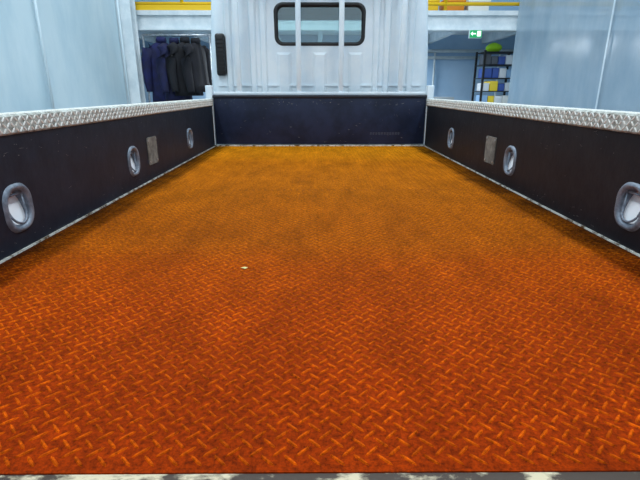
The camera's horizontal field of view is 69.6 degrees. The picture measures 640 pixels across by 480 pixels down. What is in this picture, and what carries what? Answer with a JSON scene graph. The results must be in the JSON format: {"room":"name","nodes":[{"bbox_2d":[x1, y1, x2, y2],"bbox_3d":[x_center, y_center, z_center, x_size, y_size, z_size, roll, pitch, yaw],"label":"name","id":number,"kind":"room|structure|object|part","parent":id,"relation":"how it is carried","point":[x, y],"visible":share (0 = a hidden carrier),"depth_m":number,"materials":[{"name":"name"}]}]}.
{"room":"truck bed","nodes":[
{"label":"truck bed","id":0,"kind":"room"},
{"bbox_2d":[135,0,519,102],"bbox_3d":[0.059,-4.353,8.734,9.400,5.400,0.100,0,18,0],"label":"wall","id":1,"kind":"structure","parent":0,"point":[452,77],"depth_m":8.98,"materials":[{"name":"grey paint"}]},
{"bbox_2d":[136,10,518,43],"bbox_3d":[0.068,-3.476,7.652,9.360,0.260,2.460,0,18,0],"label":"mezzanine","id":2,"kind":"object","parent":1,"relation":"attached to","point":[494,25],"visible":0.38,"depth_m":6.56,"materials":[{"name":"white metal"}]},
{"bbox_2d":[135,0,519,9],"bbox_3d":[0.075,-3.716,6.357,9.200,0.994,0.064,0,18,0],"label":"guardrail","id":3,"kind":"object","parent":2,"relation":"on","point":[181,5],"visible":0.22,"depth_m":6.46,"materials":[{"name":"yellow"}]},
{"bbox_3d":[-2.075,-3.264,6.460,1.100,0.070,0.010,0,18,0],"label":"kick plate","id":4,"kind":"part","parent":3,"relation":"part of","materials":[{"name":"orange"}]},
{"bbox_3d":[0.075,-3.331,6.490,9.200,0.048,0.048,0,18,0],"label":"rail","id":5,"kind":"part","parent":3,"relation":"part of","materials":[{"name":"orange"}]},
{"bbox_2d":[428,0,439,9],"bbox_3d":[1.573,-3.442,6.832,0.330,0.180,0.330,0,18,0],"label":"crate","id":6,"kind":"object","parent":2,"relation":"on","point":[429,7],"visible":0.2,"depth_m":6.69,"materials":[{"name":"yellow plastic"}]},
{"bbox_2d":[439,0,465,9],"bbox_3d":[1.953,-3.443,6.835,0.330,0.180,0.330,0,18,0],"label":"crate","id":7,"kind":"object","parent":2,"relation":"on","point":[440,7],"visible":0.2,"depth_m":6.70,"materials":[{"name":"orange plastic"}]},
{"bbox_2d":[468,30,481,38],"bbox_3d":[2.186,-2.897,6.472,0.180,0.115,0.050,0,18,0],"label":"exit sign","id":8,"kind":"object","parent":2,"relation":"attached to","point":[473,34],"visible":1,"depth_m":6.45,"materials":[{"name":"green plastic"}]},
{"bbox_2d":[464,0,490,10],"bbox_3d":[2.313,-3.444,6.837,0.330,0.180,0.330,0,18,0],"label":"crate","id":9,"kind":"object","parent":2,"relation":"on","point":[468,8],"visible":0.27,"depth_m":6.70,"materials":[{"name":"white plastic"}]},
{"bbox_3d":[0.103,0.297,3.303,9.400,0.100,13.100,0,18,0],"label":"floor","id":10,"kind":"structure","parent":0,"visible":0},
{"bbox_2d":[33,0,54,108],"bbox_3d":[-2.638,-1.909,4.356,0.028,3.450,0.028,0,18,0],"label":"post","id":11,"kind":"object","parent":10,"relation":"on","point":[34,1],"visible":0.48,"depth_m":4.39,"materials":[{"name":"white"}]},
{"bbox_2d":[0,0,126,112],"bbox_3d":[-2.654,-1.237,2.314,0.028,3.370,8.200,0,18,0],"label":"partition wall","id":12,"kind":"structure","parent":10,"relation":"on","point":[81,40],"depth_m":4.75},
{"bbox_2d":[116,0,130,103],"bbox_3d":[-2.651,-2.510,6.211,0.028,3.450,0.028,0,18,0],"label":"post","id":13,"kind":"object","parent":10,"relation":"on","point":[117,3],"visible":0.48,"depth_m":6.19,"materials":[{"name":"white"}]},
{"bbox_2d":[115,0,145,103],"bbox_3d":[-2.612,-2.913,6.239,0.200,4.200,0.200,0,18,0],"label":"steel column","id":14,"kind":"structure","parent":10,"relation":"on","point":[127,9],"depth_m":6.30,"materials":[{"name":"white metal"}]},
{"bbox_2d":[142,34,211,101],"bbox_3d":[-2.007,-1.950,6.828,0.966,2.004,0.280,0,18,0],"label":"clothes rack","id":15,"kind":"object","parent":10,"relation":"on","point":[143,35],"visible":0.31,"depth_m":6.41,"materials":[{"name":"metal"}]},
{"bbox_2d":[141,33,167,101],"bbox_3d":[-2.223,-2.439,6.552,0.584,0.934,0.277,-7,19,-19],"label":"jacket","id":16,"kind":"object","parent":15,"relation":"hanging from","point":[149,55],"visible":0.54,"depth_m":6.44,"materials":[{"name":"fabric"}]},
{"bbox_2d":[156,36,192,100],"bbox_3d":[-2.044,-2.449,6.551,0.278,0.894,0.674,10,20,28],"label":"jacket","id":17,"kind":"object","parent":15,"relation":"hanging from","point":[164,51],"visible":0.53,"depth_m":6.33,"materials":[{"name":"fabric"}]},
{"bbox_2d":[165,33,203,95],"bbox_3d":[-1.892,-2.487,6.539,0.273,0.834,0.674,12,22,33],"label":"jacket","id":18,"kind":"object","parent":15,"relation":"hanging from","point":[173,61],"visible":0.6,"depth_m":6.36,"materials":[{"name":"fabric"}]},
{"bbox_2d":[181,36,211,92],"bbox_3d":[-1.738,-2.504,6.533,0.264,0.779,0.629,7,19,20],"label":"jacket","id":19,"kind":"object","parent":15,"relation":"hanging from","point":[196,67],"visible":0.91,"depth_m":6.41,"materials":[{"name":"fabric"}]},
{"bbox_2d":[0,0,639,479],"bbox_3d":[0.004,-0.712,2.760,1.700,2.145,5.010,0,18,0],"label":"flatbed truck","id":20,"kind":"object","parent":10,"relation":"on","point":[319,264],"visible":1,"depth_m":1.03,"materials":[{"name":"white paint"},{"name":"navy paint"},{"name":"orange painted steel tread plate"}]},
{"bbox_3d":[-0.811,-0.529,1.899,0.059,0.057,3.180,0,18,0],"label":"rail","id":21,"kind":"part","parent":20,"relation":"part of","materials":[{"name":"silver metal"}]},
{"bbox_3d":[-0.788,-0.232,2.009,0.005,0.005,3.165,0,18,0],"label":"gate sill","id":22,"kind":"part","parent":20,"relation":"part of","materials":[{"name":"white paint"}]},
{"bbox_3d":[-0.789,-0.423,2.170,0.007,0.124,0.124,0,18,0],"label":"patch plate","id":23,"kind":"part","parent":20,"relation":"part of","materials":[{"name":"metal"}]},
{"bbox_3d":[-0.821,-0.907,3.483,0.050,0.500,0.063,0,18,0],"label":"headboard post","id":24,"kind":"part","parent":20,"relation":"part of","materials":[{"name":"white metal"}]},
{"bbox_3d":[-0.001,-0.900,3.479,1.580,0.340,0.035,0,18,0],"label":"headboard","id":25,"kind":"part","parent":20,"relation":"part of","materials":[{"name":"blue paint"}]},
{"bbox_3d":[0.020,0.317,0.516,1.700,0.121,0.021,0,18,0],"label":"sill","id":26,"kind":"part","parent":20,"relation":"part of","materials":[{"name":"grey metal"}]},
{"bbox_3d":[-0.001,-0.703,3.537,1.600,0.060,0.047,0,18,0],"label":"headboard sill","id":27,"kind":"part","parent":20,"relation":"part of","materials":[{"name":"white paint"}]},
{"bbox_3d":[0.819,-0.910,3.494,0.050,0.500,0.063,0,18,0],"label":"headboard post","id":28,"kind":"part","parent":20,"relation":"part of","materials":[{"name":"white metal"}]},
{"bbox_3d":[0.806,-0.427,2.180,0.007,0.124,0.124,0,18,0],"label":"patch plate","id":29,"kind":"part","parent":20,"relation":"part of","materials":[{"name":"metal"}]},
{"bbox_3d":[0.807,-0.235,2.019,0.005,0.005,3.165,0,18,0],"label":"gate sill","id":30,"kind":"part","parent":20,"relation":"part of","materials":[{"name":"white paint"}]},
{"bbox_3d":[0.831,-0.532,1.909,0.059,0.057,3.180,0,18,0],"label":"rail","id":31,"kind":"part","parent":20,"relation":"part of","materials":[{"name":"silver metal"}]},
{"bbox_2d":[140,49,513,95],"bbox_3d":[0.060,-2.694,9.114,9.200,2.010,0.060,0,18,0],"label":"pipe","id":32,"kind":"object","parent":10,"relation":"on","point":[434,51],"visible":0.06,"depth_m":8.83,"materials":[{"name":"grey metal"}]},
{"bbox_2d":[434,97,453,99],"bbox_3d":[1.816,-2.011,8.401,1.000,1.150,0.600,0,18,0],"label":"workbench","id":33,"kind":"object","parent":10,"relation":"on","point":[447,98],"visible":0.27,"depth_m":7.95,"materials":[{"name":"grey metal"}]},
{"bbox_2d":[471,43,513,102],"bbox_3d":[2.855,-2.208,7.662,0.560,1.980,0.430,0,18,0],"label":"storage shelf","id":34,"kind":"object","parent":10,"relation":"on","point":[486,60],"visible":0.56,"depth_m":7.35,"materials":[{"name":"black painted metal"},{"name":"plastic"}]},
{"bbox_3d":[2.589,-2.212,7.869,0.030,1.860,0.030,0,18,0],"label":"leg","id":35,"kind":"part","parent":34,"relation":"part of","materials":[{"name":"black metal"}]},
{"bbox_3d":[2.591,-2.088,7.488,0.030,1.860,0.030,0,18,0],"label":"leg","id":36,"kind":"part","parent":34,"relation":"part of","materials":[{"name":"black metal"}]},
{"bbox_2d":[473,91,508,91],"bbox_3d":[2.855,-2.449,7.583,0.550,0.012,0.420,0,18,0],"label":"tray","id":37,"kind":"object","parent":34,"relation":"on","point":[473,91],"depth_m":7.38,"materials":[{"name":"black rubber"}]},
{"bbox_2d":[474,78,509,78],"bbox_3d":[2.855,-2.640,7.522,0.550,0.012,0.420,0,18,0],"label":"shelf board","id":38,"kind":"object","parent":34,"relation":"on","point":[474,78],"depth_m":7.32,"materials":[{"name":"black metal"}]},
{"bbox_2d":[477,64,511,66],"bbox_3d":[2.855,-2.830,7.460,0.550,0.012,0.420,0,18,0],"label":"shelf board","id":39,"kind":"object","parent":34,"relation":"on","point":[480,65],"depth_m":7.34,"materials":[{"name":"black metal"}]},
{"bbox_2d":[477,51,513,53],"bbox_3d":[2.855,-3.011,7.402,0.550,0.012,0.420,0,18,0],"label":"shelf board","id":40,"kind":"object","parent":34,"relation":"on","point":[485,52],"depth_m":7.25,"materials":[{"name":"black metal"}]},
{"bbox_2d":[507,0,639,111],"bbox_3d":[2.819,-1.746,3.685,0.118,3.552,6.094,0,18,0],"label":"partition wall","id":41,"kind":"structure","parent":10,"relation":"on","point":[585,54],"depth_m":4.97,"materials":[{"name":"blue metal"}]}
]}

